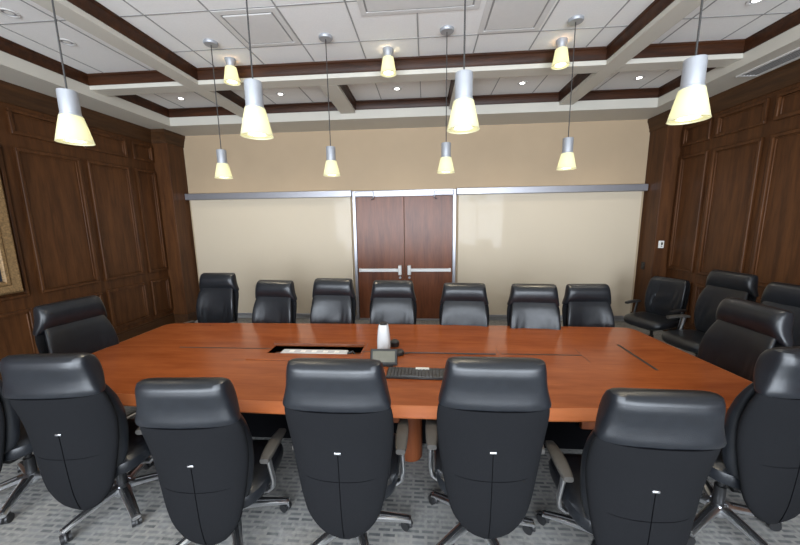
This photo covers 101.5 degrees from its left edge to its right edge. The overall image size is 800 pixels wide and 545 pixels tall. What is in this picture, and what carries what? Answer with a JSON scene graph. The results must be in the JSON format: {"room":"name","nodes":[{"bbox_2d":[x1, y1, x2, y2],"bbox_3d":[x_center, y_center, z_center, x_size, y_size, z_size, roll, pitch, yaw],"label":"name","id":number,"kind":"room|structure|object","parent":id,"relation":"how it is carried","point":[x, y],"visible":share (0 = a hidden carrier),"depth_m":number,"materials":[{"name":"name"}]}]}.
{"room":"conference room","nodes":[
{"label":"conference room","id":0,"kind":"room"},
{"bbox_2d":[0,101,199,376],"bbox_3d":[-4.377,-0.335,2.005,0.465,3.750,8.190,0,9,4],"label":"wall","id":1,"kind":"structure","parent":0,"point":[110,220],"depth_m":4.50,"materials":[{"name":"brown wood"}]},
{"bbox_2d":[0,175,23,295],"bbox_3d":[-4.283,-0.436,2.849,0.070,1.540,1.400,0,9,4],"label":"picture frame","id":2,"kind":"object","parent":1,"relation":"attached to","point":[10,276],"visible":1,"depth_m":3.51,"materials":[{"name":"gold-painted wood"}]},
{"bbox_2d":[0,80,184,147],"bbox_3d":[-4.270,-1.663,1.781,0.318,0.200,8.190,0,9,4],"label":"trim","id":3,"kind":"structure","parent":1,"relation":"attached to","point":[10,93],"depth_m":4.44,"materials":[{"name":"brown wood"}]},
{"bbox_2d":[0,311,196,379],"bbox_3d":[-4.247,1.417,2.278,0.295,0.200,8.190,0,9,4],"label":"baseboard","id":4,"kind":"structure","parent":1,"relation":"attached to","point":[171,318],"depth_m":5.50,"materials":[{"name":"brown wood"}]},
{"bbox_2d":[0,24,799,135],"bbox_3d":[-0.274,-1.903,1.436,8.540,0.270,8.397,0,9,4],"label":"trim","id":5,"kind":"structure","parent":1,"relation":"attached to","point":[14,70],"depth_m":4.78,"materials":[{"name":"white paint"}]},
{"bbox_2d":[0,0,799,108],"bbox_3d":[-0.277,-2.091,1.405,8.740,0.150,8.590,0,9,4],"label":"ceiling","id":6,"kind":"structure","parent":0,"point":[307,21],"depth_m":3.19,"materials":[{"name":"tile"}]},
{"bbox_2d":[0,8,20,17],"bbox_3d":[-3.292,-2.184,2.755,0.132,0.008,0.132,0,9,4],"label":"recessed light","id":7,"kind":"object","parent":6,"relation":"in","point":[6,12],"visible":1,"depth_m":2.76,"materials":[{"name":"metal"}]},
{"bbox_2d":[57,39,75,45],"bbox_3d":[-3.267,-2.257,3.208,0.132,0.008,0.132,0,9,4],"label":"recessed light","id":8,"kind":"object","parent":6,"relation":"in","point":[63,41],"visible":0.91,"depth_m":3.21,"materials":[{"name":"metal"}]},
{"bbox_2d":[51,0,95,145],"bbox_3d":[-1.928,-1.405,1.831,0.176,1.292,0.176,0,9,4],"label":"pendant lamp","id":9,"kind":"object","parent":6,"relation":"hanging from","point":[71,127],"visible":1,"depth_m":1.87,"materials":[{"name":"beige glass"}]},
{"bbox_2d":[0,36,176,85],"bbox_3d":[-3.318,-1.953,1.666,1.215,0.128,4.520,0,9,4],"label":"trim","id":10,"kind":"structure","parent":6,"relation":"attached to","point":[7,46],"depth_m":3.83,"materials":[{"name":"brown wood"}]},
{"bbox_2d":[116,95,235,117],"bbox_3d":[-3.093,-2.427,4.595,1.215,0.128,1.070,0,9,4],"label":"trim","id":11,"kind":"structure","parent":6,"relation":"attached to","point":[135,99],"depth_m":5.08,"materials":[{"name":"brown wood"}]},
{"bbox_2d":[203,39,232,178],"bbox_3d":[-1.871,-1.642,3.353,0.176,1.308,0.176,0,9,4],"label":"pendant lamp","id":12,"kind":"object","parent":6,"relation":"hanging from","point":[222,171],"visible":1,"depth_m":3.38,"materials":[{"name":"silver metal"}]},
{"bbox_2d":[223,57,240,85],"bbox_3d":[-1.862,-2.222,3.606,0.172,0.242,0.172,0,9,4],"label":"ceiling lamp","id":13,"kind":"object","parent":6,"relation":"attached to","point":[231,77],"visible":1,"depth_m":3.56,"materials":[{"name":"yellow glass"}]},
{"bbox_2d":[210,7,300,46],"bbox_3d":[-1.302,-2.256,3.037,0.569,0.011,0.584,0,9,4],"label":"ceiling vent","id":14,"kind":"object","parent":6,"relation":"in","point":[267,26],"visible":0.88,"depth_m":2.98,"materials":[{"name":"white metal"}]},
{"bbox_2d":[240,0,273,139],"bbox_3d":[-0.816,-1.407,1.745,0.176,1.292,0.176,0,9,4],"label":"pendant lamp","id":15,"kind":"object","parent":6,"relation":"hanging from","point":[255,122],"visible":1,"depth_m":1.78,"materials":[{"name":"beige glass"}]},
{"bbox_2d":[216,90,337,113],"bbox_3d":[-1.627,-2.430,4.481,1.405,0.128,1.070,0,9,4],"label":"trim","id":16,"kind":"structure","parent":6,"relation":"attached to","point":[316,106],"depth_m":4.96,"materials":[{"name":"brown wood"}]},
{"bbox_2d":[319,33,339,176],"bbox_3d":[-0.715,-1.648,3.283,0.176,1.308,0.176,0,9,4],"label":"pendant lamp","id":17,"kind":"object","parent":6,"relation":"hanging from","point":[331,169],"visible":1,"depth_m":3.31,"materials":[{"name":"beige"}]},
{"bbox_2d":[67,0,674,79],"bbox_3d":[-0.257,-1.959,1.430,4.605,0.128,4.520,0,9,4],"label":"trim","id":18,"kind":"structure","parent":6,"relation":"attached to","point":[94,8],"depth_m":3.54,"materials":[{"name":"brown wood"}]},
{"bbox_2d":[31,0,742,117],"bbox_3d":[-0.262,-1.959,1.532,7.310,0.190,6.800,0,9,4],"label":"ceiling beam","id":19,"kind":"structure","parent":6,"relation":"attached to","point":[621,60],"depth_m":3.61,"materials":[{"name":"white paint"}]},
{"bbox_2d":[380,46,395,77],"bbox_3d":[-0.125,-2.222,3.444,0.172,0.242,0.172,0,9,4],"label":"ceiling lamp","id":20,"kind":"object","parent":6,"relation":"attached to","point":[388,70],"visible":1,"depth_m":3.40,"materials":[{"name":"beige glass"}]},
{"bbox_2d":[0,0,792,107],"bbox_3d":[-0.263,-2.036,1.519,7.310,0.014,6.800,0,9,4],"label":"trim","id":21,"kind":"structure","parent":6,"relation":"attached to","point":[344,1],"depth_m":3.09,"materials":[{"name":"brown wood"}]},
{"bbox_2d":[339,80,454,109],"bbox_3d":[-0.015,-2.433,4.357,1.430,0.128,1.070,0,9,4],"label":"trim","id":22,"kind":"structure","parent":6,"relation":"attached to","point":[431,101],"depth_m":4.84,"materials":[{"name":"brown wood"}]},
{"bbox_2d":[392,87,401,90],"bbox_3d":[-0.042,-2.506,4.464,0.132,0.008,0.132,0,9,4],"label":"recessed light","id":23,"kind":"object","parent":6,"relation":"in","point":[394,88],"visible":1,"depth_m":4.45,"materials":[{"name":"white"}]},
{"bbox_2d":[357,0,480,15],"bbox_3d":[0.145,-2.194,2.519,1.014,0.011,0.624,0,9,4],"label":"ceiling panel","id":24,"kind":"object","parent":6,"relation":"attached to","point":[367,7],"visible":1,"depth_m":2.73,"materials":[{"name":"white metal"}]},
{"bbox_2d":[437,25,454,173],"bbox_3d":[0.453,-1.649,3.188,0.176,1.308,0.176,0,9,4],"label":"pendant lamp","id":25,"kind":"object","parent":6,"relation":"hanging from","point":[446,164],"visible":1,"depth_m":3.21,"materials":[{"name":"beige"}]},
{"bbox_2d":[447,0,479,133],"bbox_3d":[0.334,-1.413,1.676,0.176,1.292,0.176,0,9,4],"label":"pendant lamp","id":26,"kind":"object","parent":6,"relation":"hanging from","point":[463,119],"visible":1,"depth_m":1.71,"materials":[{"name":"beige"}]},
{"bbox_2d":[477,0,555,33],"bbox_3d":[1.011,-2.261,2.858,0.569,0.011,0.584,0,9,4],"label":"ceiling vent","id":27,"kind":"object","parent":6,"relation":"in","point":[499,16],"visible":1,"depth_m":2.88,"materials":[{"name":"white metal"}]},
{"bbox_2d":[517,81,527,84],"bbox_3d":[1.624,-2.509,4.335,0.132,0.008,0.132,0,9,4],"label":"recessed light","id":28,"kind":"object","parent":6,"relation":"in","point":[521,82],"visible":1,"depth_m":4.34,"materials":[{"name":"white"}]},
{"bbox_2d":[473,73,591,104],"bbox_3d":[1.576,-2.437,4.234,1.380,0.128,1.070,0,9,4],"label":"trim","id":29,"kind":"structure","parent":6,"relation":"attached to","point":[547,96],"depth_m":4.71,"materials":[{"name":"brown wood"}]},
{"bbox_2d":[551,37,569,69],"bbox_3d":[1.636,-2.227,3.320,0.172,0.242,0.172,0,9,4],"label":"ceiling lamp","id":30,"kind":"object","parent":6,"relation":"attached to","point":[561,58],"visible":1,"depth_m":3.27,"materials":[{"name":"beige glass"}]},
{"bbox_2d":[556,15,583,169],"bbox_3d":[1.599,-1.645,3.060,0.176,1.308,0.176,0,9,4],"label":"pendant lamp","id":31,"kind":"object","parent":6,"relation":"hanging from","point":[567,160],"visible":1,"depth_m":3.09,"materials":[{"name":"beige glass"}]},
{"bbox_2d":[633,76,645,79],"bbox_3d":[3.089,-2.512,4.222,0.132,0.008,0.132,0,9,4],"label":"recessed light","id":32,"kind":"object","parent":6,"relation":"in","point":[637,77],"visible":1,"depth_m":4.22,"materials":[{"name":"white"}]},
{"bbox_2d":[578,67,715,100],"bbox_3d":[3.022,-2.440,4.122,1.180,0.128,1.070,0,9,4],"label":"trim","id":33,"kind":"structure","parent":6,"relation":"attached to","point":[673,84],"depth_m":4.61,"materials":[{"name":"brown wood"}]},
{"bbox_2d":[666,0,711,124],"bbox_3d":[1.451,-1.409,1.555,0.176,1.292,0.176,0,9,4],"label":"pendant lamp","id":34,"kind":"object","parent":6,"relation":"hanging from","point":[691,104],"visible":1,"depth_m":1.59,"materials":[{"name":"beige glass"}]},
{"bbox_2d":[632,8,799,58],"bbox_3d":[2.796,-1.966,1.194,1.180,0.128,4.520,0,9,4],"label":"trim","id":35,"kind":"structure","parent":6,"relation":"attached to","point":[734,46],"depth_m":3.37,"materials":[{"name":"brown wood"}]},
{"bbox_2d":[745,0,763,5],"bbox_3d":[2.974,-2.270,2.726,0.132,0.008,0.132,0,9,4],"label":"recessed light","id":36,"kind":"object","parent":6,"relation":"in","point":[749,2],"visible":1,"depth_m":2.75,"materials":[{"name":"white plastic"}]},
{"bbox_2d":[0,318,799,544],"bbox_3d":[-0.224,1.567,1.993,8.940,0.120,8.790,0,9,4],"label":"floor","id":37,"kind":"structure","parent":0,"point":[38,519],"depth_m":1.99,"materials":[{"name":"carpet"}]},
{"bbox_2d":[0,380,41,524],"bbox_3d":[-2.531,0.917,2.155,0.654,1.177,0.709,0,9,4],"label":"office chair","id":38,"kind":"object","parent":37,"relation":"on","point":[15,444],"visible":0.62,"depth_m":2.01,"materials":[{"name":"leather"}]},
{"bbox_2d":[0,380,19,453],"bbox_3d":[-2.557,0.819,1.940,0.471,0.580,0.141,0,9,4],"label":"cushion","id":39,"kind":"object","parent":38,"relation":"on","point":[9,419],"depth_m":1.96,"materials":[{"name":"black leather"}]},
{"bbox_2d":[0,353,157,544],"bbox_3d":[-1.844,0.943,2.050,0.657,1.140,0.687,-1,9,-1],"label":"office chair","id":40,"kind":"object","parent":37,"relation":"on","point":[82,438],"visible":0.95,"depth_m":1.76,"materials":[{"name":"leather"}]},
{"bbox_2d":[104,383,128,466],"bbox_3d":[-1.821,0.862,1.839,0.471,0.580,0.141,-1,9,-1],"label":"cushion","id":41,"kind":"object","parent":40,"relation":"on","point":[116,429],"depth_m":1.83,"materials":[{"name":"black leather"}]},
{"bbox_2d":[32,295,135,418],"bbox_3d":[-2.460,0.819,2.730,0.661,1.187,0.656,2,9,15],"label":"office chair","id":42,"kind":"object","parent":37,"relation":"on","point":[77,325],"visible":0.35,"depth_m":2.66,"materials":[{"name":"leather"}]},
{"bbox_2d":[44,315,118,353],"bbox_3d":[-2.642,0.682,2.736,0.141,0.580,0.471,2,9,15],"label":"cushion","id":43,"kind":"object","parent":42,"relation":"on","point":[90,334],"depth_m":2.70,"materials":[{"name":"black leather"}]},
{"bbox_2d":[184,273,238,322],"bbox_3d":[-2.225,0.642,3.780,0.635,1.197,0.687,0,9,6],"label":"office chair","id":44,"kind":"object","parent":37,"relation":"on","point":[218,296],"visible":0.5,"depth_m":3.91,"materials":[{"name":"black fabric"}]},
{"bbox_2d":[196,288,234,322],"bbox_3d":[-2.204,0.470,3.953,0.471,0.580,0.141,0,9,6],"label":"cushion","id":45,"kind":"object","parent":44,"relation":"on","point":[213,305],"depth_m":3.91,"materials":[{"name":"black leather"}]},
{"bbox_2d":[135,377,291,544],"bbox_3d":[-1.014,0.988,1.899,0.638,1.075,0.689,-1,9,1],"label":"office chair","id":46,"kind":"object","parent":37,"relation":"on","point":[210,469],"visible":1,"depth_m":1.60,"materials":[{"name":"leather"}]},
{"bbox_2d":[239,413,253,496],"bbox_3d":[-1.016,0.941,1.689,0.471,0.580,0.141,-1,9,1],"label":"cushion","id":47,"kind":"object","parent":46,"relation":"on","point":[246,451],"depth_m":1.67,"materials":[{"name":"black leather"}]},
{"bbox_2d":[252,280,296,322],"bbox_3d":[-1.432,0.702,3.440,0.656,1.162,0.697,1,9,11],"label":"office chair","id":48,"kind":"object","parent":37,"relation":"on","point":[275,302],"visible":0.43,"depth_m":3.56,"materials":[{"name":"leather"}]},
{"bbox_2d":[252,296,291,322],"bbox_3d":[-1.386,0.550,3.604,0.471,0.580,0.141,1,9,11],"label":"cushion","id":49,"kind":"object","parent":48,"relation":"on","point":[266,309],"depth_m":3.56,"materials":[{"name":"black leather"}]},
{"bbox_2d":[310,278,355,323],"bbox_3d":[-0.744,0.693,3.374,0.642,1.182,0.691,1,9,9],"label":"office chair","id":50,"kind":"object","parent":37,"relation":"on","point":[334,299],"visible":0.44,"depth_m":3.51,"materials":[{"name":"leather"}]},
{"bbox_2d":[310,295,352,323],"bbox_3d":[-0.729,0.529,3.550,0.471,0.580,0.141,1,9,9],"label":"cushion","id":51,"kind":"object","parent":50,"relation":"on","point":[325,309],"depth_m":3.51,"materials":[{"name":"black leather"}]},
{"bbox_2d":[282,358,412,544],"bbox_3d":[-0.251,0.931,1.803,0.636,1.197,0.689,0,9,4],"label":"office chair","id":52,"kind":"object","parent":37,"relation":"on","point":[349,455],"visible":1,"depth_m":1.49,"materials":[{"name":"leather"}]},
{"bbox_2d":[370,280,416,323],"bbox_3d":[-0.103,0.705,3.291,0.637,1.167,0.688,0,9,6],"label":"office chair","id":53,"kind":"object","parent":37,"relation":"on","point":[392,301],"visible":0.44,"depth_m":3.42,"materials":[{"name":"leather"}]},
{"bbox_2d":[370,298,414,323],"bbox_3d":[-0.076,0.549,3.462,0.471,0.580,0.141,0,9,6],"label":"cushion","id":54,"kind":"object","parent":53,"relation":"on","point":[389,310],"depth_m":3.42,"materials":[{"name":"black leather"}]},
{"bbox_2d":[92,323,751,461],"bbox_3d":[-0.126,1.006,2.697,4.974,0.762,1.570,0,9,4],"label":"conference table","id":55,"kind":"object","parent":37,"relation":"on","point":[582,363],"visible":0.55,"depth_m":2.55,"materials":[{"name":"brown wood"}]},
{"bbox_2d":[271,346,362,354],"bbox_3d":[-0.697,0.676,2.733,0.778,0.059,0.168,0,9,4],"label":"cable tray","id":56,"kind":"object","parent":55,"relation":"on","point":[281,350],"depth_m":2.77,"materials":[{"name":"black plastic"}]},
{"bbox_2d":[370,349,397,366],"bbox_3d":[-0.119,0.627,2.427,0.200,0.113,0.090,0,9,2],"label":"panel","id":57,"kind":"object","parent":55,"relation":"on","point":[388,357],"visible":0.77,"depth_m":2.41,"materials":[{"name":"black plastic"}]},
{"bbox_2d":[377,322,390,348],"bbox_3d":[-0.131,0.524,2.635,0.106,0.252,0.106,0,9,4],"label":"camera","id":58,"kind":"object","parent":55,"relation":"on","point":[383,336],"visible":0.75,"depth_m":2.59,"materials":[{"name":"white plastic"}]},
{"bbox_2d":[390,339,398,347],"bbox_3d":[-0.047,0.597,2.782,0.084,0.058,0.084,0,9,4],"label":"speaker","id":59,"kind":"object","parent":55,"relation":"on","point":[394,343],"visible":0.93,"depth_m":2.75},
{"bbox_2d":[397,349,403,355],"bbox_3d":[-0.012,0.636,2.613,0.092,0.033,0.092,0,9,4],"label":"table microphone","id":60,"kind":"object","parent":55,"relation":"on","point":[400,352],"visible":0.67,"depth_m":2.58,"materials":[{"name":"black plastic"}]},
{"bbox_2d":[386,367,444,379],"bbox_3d":[0.131,0.695,2.264,0.444,0.024,0.150,0,9,5],"label":"keyboard","id":61,"kind":"object","parent":55,"relation":"on","point":[423,373],"visible":0.91,"depth_m":2.24,"materials":[{"name":"black plastic"}]},
{"bbox_2d":[405,352,495,354],"bbox_3d":[0.394,0.644,2.602,0.717,0.009,0.026,0,9,3],"label":"cable","id":62,"kind":"object","parent":55,"relation":"on","point":[408,352],"visible":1,"depth_m":2.60,"materials":[{"name":"black plastic"}]},
{"bbox_2d":[439,283,488,326],"bbox_3d":[0.616,0.720,3.187,0.633,1.149,0.672,1,9,9],"label":"office chair","id":63,"kind":"object","parent":37,"relation":"on","point":[460,303],"visible":0.38,"depth_m":3.31,"materials":[{"name":"leather"}]},
{"bbox_2d":[441,301,487,326],"bbox_3d":[0.655,0.574,3.354,0.471,0.580,0.141,1,9,9],"label":"cushion","id":64,"kind":"object","parent":63,"relation":"on","point":[471,313],"depth_m":3.31,"materials":[{"name":"black leather"}]},
{"bbox_2d":[425,356,551,544],"bbox_3d":[0.457,0.923,1.788,0.656,1.197,0.697,0,9,4],"label":"office chair","id":65,"kind":"object","parent":37,"relation":"on","point":[487,436],"visible":1,"depth_m":1.48,"materials":[{"name":"leather"}]},
{"bbox_2d":[507,283,560,329],"bbox_3d":[1.308,0.729,3.049,0.647,1.155,0.695,0,9,8],"label":"office chair","id":66,"kind":"object","parent":37,"relation":"on","point":[536,306],"visible":0.4,"depth_m":3.19,"materials":[{"name":"leather"}]},
{"bbox_2d":[510,302,560,329],"bbox_3d":[1.319,0.578,3.228,0.471,0.580,0.141,0,9,8],"label":"cushion","id":67,"kind":"object","parent":66,"relation":"on","point":[536,315],"depth_m":3.18,"materials":[{"name":"black leather"}]},
{"bbox_2d":[562,284,614,326],"bbox_3d":[1.962,0.710,3.249,0.655,1.110,0.661,0,9,3],"label":"office chair","id":68,"kind":"object","parent":37,"relation":"on","point":[584,305],"visible":0.34,"depth_m":3.37,"materials":[{"name":"leather"}]},
{"bbox_2d":[567,302,614,326],"bbox_3d":[1.962,0.585,3.413,0.471,0.580,0.141,0,9,3],"label":"cushion","id":69,"kind":"object","parent":68,"relation":"on","point":[579,314],"depth_m":3.36,"materials":[{"name":"black leather"}]},
{"bbox_2d":[537,388,726,544],"bbox_3d":[1.114,0.980,1.681,0.649,1.100,0.704,0,9,6],"label":"office chair","id":70,"kind":"object","parent":37,"relation":"on","point":[640,475],"visible":1,"depth_m":1.37,"materials":[{"name":"leather"}]},
{"bbox_2d":[580,429,594,519],"bbox_3d":[1.085,0.919,1.473,0.471,0.580,0.141,0,9,6],"label":"cushion","id":71,"kind":"object","parent":70,"relation":"on","point":[587,469],"depth_m":1.48,"materials":[{"name":"black leather"}]},
{"bbox_2d":[624,276,689,343],"bbox_3d":[3.368,0.583,4.307,0.633,0.985,0.655,-4,10,-21],"label":"office chair","id":72,"kind":"object","parent":37,"relation":"on","point":[664,296],"visible":0.78,"depth_m":4.29,"materials":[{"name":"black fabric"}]},
{"bbox_2d":[644,276,686,319],"bbox_3d":[3.539,0.344,4.358,0.140,0.535,0.455,-4,10,-21],"label":"cushion","id":73,"kind":"object","parent":72,"relation":"on","point":[663,295],"depth_m":4.33,"materials":[{"name":"black leather"}]},
{"bbox_2d":[661,269,758,356],"bbox_3d":[3.326,0.597,3.555,0.653,1.197,0.646,-2,9,-6],"label":"office chair","id":74,"kind":"object","parent":37,"relation":"on","point":[720,284],"visible":0.45,"depth_m":3.59,"materials":[{"name":"leather"}]},
{"bbox_2d":[694,285,748,332],"bbox_3d":[3.502,0.449,3.567,0.141,0.580,0.471,-2,9,-6],"label":"cushion","id":75,"kind":"object","parent":74,"relation":"on","point":[707,303],"depth_m":3.64,"materials":[{"name":"black leather"}]},
{"bbox_2d":[687,346,799,544],"bbox_3d":[1.870,0.891,1.822,0.655,1.209,0.661,-1,9,-4],"label":"office chair","id":76,"kind":"object","parent":37,"relation":"on","point":[760,457],"visible":0.84,"depth_m":1.57,"materials":[{"name":"leather"}]},
{"bbox_2d":[722,382,756,479],"bbox_3d":[1.885,0.774,1.621,0.471,0.580,0.141,-1,9,-4],"label":"cushion","id":77,"kind":"object","parent":76,"relation":"on","point":[739,455],"depth_m":1.59,"materials":[{"name":"black leather"}]},
{"bbox_2d":[697,297,793,493],"bbox_3d":[2.203,0.808,2.344,0.661,1.197,0.658,0,9,3],"label":"office chair","id":78,"kind":"object","parent":37,"relation":"on","point":[742,330],"visible":0.39,"depth_m":2.25,"materials":[{"name":"leather"}]},
{"bbox_2d":[697,320,775,381],"bbox_3d":[2.383,0.664,2.330,0.141,0.580,0.471,0,9,3],"label":"cushion","id":79,"kind":"object","parent":78,"relation":"on","point":[735,347],"depth_m":2.30,"materials":[{"name":"black leather"}]},
{"bbox_2d":[760,282,799,346],"bbox_3d":[3.172,0.717,2.823,0.661,1.197,0.655,-2,9,-8],"label":"office chair","id":80,"kind":"object","parent":37,"relation":"on","point":[785,296],"visible":0.18,"depth_m":2.83,"materials":[{"name":"leather"}]},
{"bbox_2d":[761,301,799,346],"bbox_3d":[3.347,0.568,2.843,0.141,0.580,0.471,-2,9,-8],"label":"cushion","id":81,"kind":"object","parent":80,"relation":"on","point":[792,307],"depth_m":2.77,"materials":[{"name":"black leather"}]},
{"bbox_2d":[183,119,649,314],"bbox_3d":[0.066,-1.012,5.815,8.940,3.750,0.200,0,9,4],"label":"wall","id":82,"kind":"structure","parent":0,"point":[615,151],"depth_m":5.54,"materials":[{"name":"beige paint"}]},
{"bbox_2d":[185,190,353,314],"bbox_3d":[-2.319,-0.305,5.949,3.020,2.250,0.118,0,9,4],"label":"whiteboard","id":83,"kind":"object","parent":82,"relation":"attached to","point":[300,237],"visible":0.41,"depth_m":5.92,"materials":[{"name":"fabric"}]},
{"bbox_2d":[355,192,404,317],"bbox_3d":[-0.342,-0.275,5.787,0.838,2.255,0.128,0,9,4],"label":"door","id":84,"kind":"structure","parent":82,"relation":"in","point":[380,220],"depth_m":5.76,"materials":[{"name":"brown wood"}]},
{"bbox_2d":[352,189,455,319],"bbox_3d":[0.081,-0.274,5.790,1.780,2.308,0.088,0,9,4],"label":"trim","id":85,"kind":"structure","parent":82,"relation":"attached to","point":[423,192],"depth_m":5.64,"materials":[{"name":"metal"}]},
{"bbox_2d":[404,190,452,318],"bbox_3d":[0.500,-0.276,5.722,0.834,2.255,0.128,0,9,4],"label":"door","id":86,"kind":"structure","parent":82,"relation":"in","point":[428,220],"depth_m":5.70,"materials":[{"name":"brown wood"}]},
{"bbox_2d":[238,315,623,320],"bbox_3d":[0.109,0.827,5.998,7.820,0.060,0.020,0,9,4],"label":"baseboard","id":87,"kind":"structure","parent":82,"relation":"attached to","point":[239,316],"depth_m":5.87,"materials":[{"name":"brown wood"}]},
{"bbox_2d":[456,184,648,317],"bbox_3d":[2.484,-0.315,5.578,3.035,2.250,0.118,0,9,4],"label":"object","id":88,"kind":"object","parent":82,"relation":"attached to","point":[560,236],"visible":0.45,"depth_m":5.56,"materials":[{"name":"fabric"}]},
{"bbox_2d":[632,82,799,329],"bbox_3d":[3.898,-0.352,1.365,0.415,3.750,8.190,0,9,4],"label":"wall","id":89,"kind":"structure","parent":0,"point":[723,193],"depth_m":4.14,"materials":[{"name":"brown wood"}]},
{"bbox_2d":[658,241,663,247],"bbox_3d":[4.069,-0.437,5.093,0.080,0.114,0.018,0,9,4],"label":"wall control","id":90,"kind":"object","parent":89,"relation":"attached to","point":[660,243],"visible":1,"depth_m":5.09,"materials":[{"name":"white plastic"}]},
{"bbox_2d":[630,312,691,330],"bbox_3d":[3.819,1.401,1.655,0.245,0.200,8.190,0,9,4],"label":"baseboard","id":91,"kind":"structure","parent":89,"relation":"attached to","point":[684,327],"depth_m":4.86,"materials":[{"name":"brown wood"}]},
{"bbox_2d":[647,59,799,131],"bbox_3d":[3.753,-1.679,1.161,0.268,0.200,8.190,0,9,4],"label":"trim","id":92,"kind":"structure","parent":89,"relation":"attached to","point":[787,75],"depth_m":3.76,"materials":[{"name":"brown wood"}]},
{"bbox_2d":[736,47,799,76],"bbox_3d":[3.768,-2.028,2.735,0.220,0.012,1.800,0,9,4],"label":"air vent","id":93,"kind":"object","parent":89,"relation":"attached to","point":[793,55],"visible":1,"depth_m":3.33,"materials":[{"name":"white metal"}]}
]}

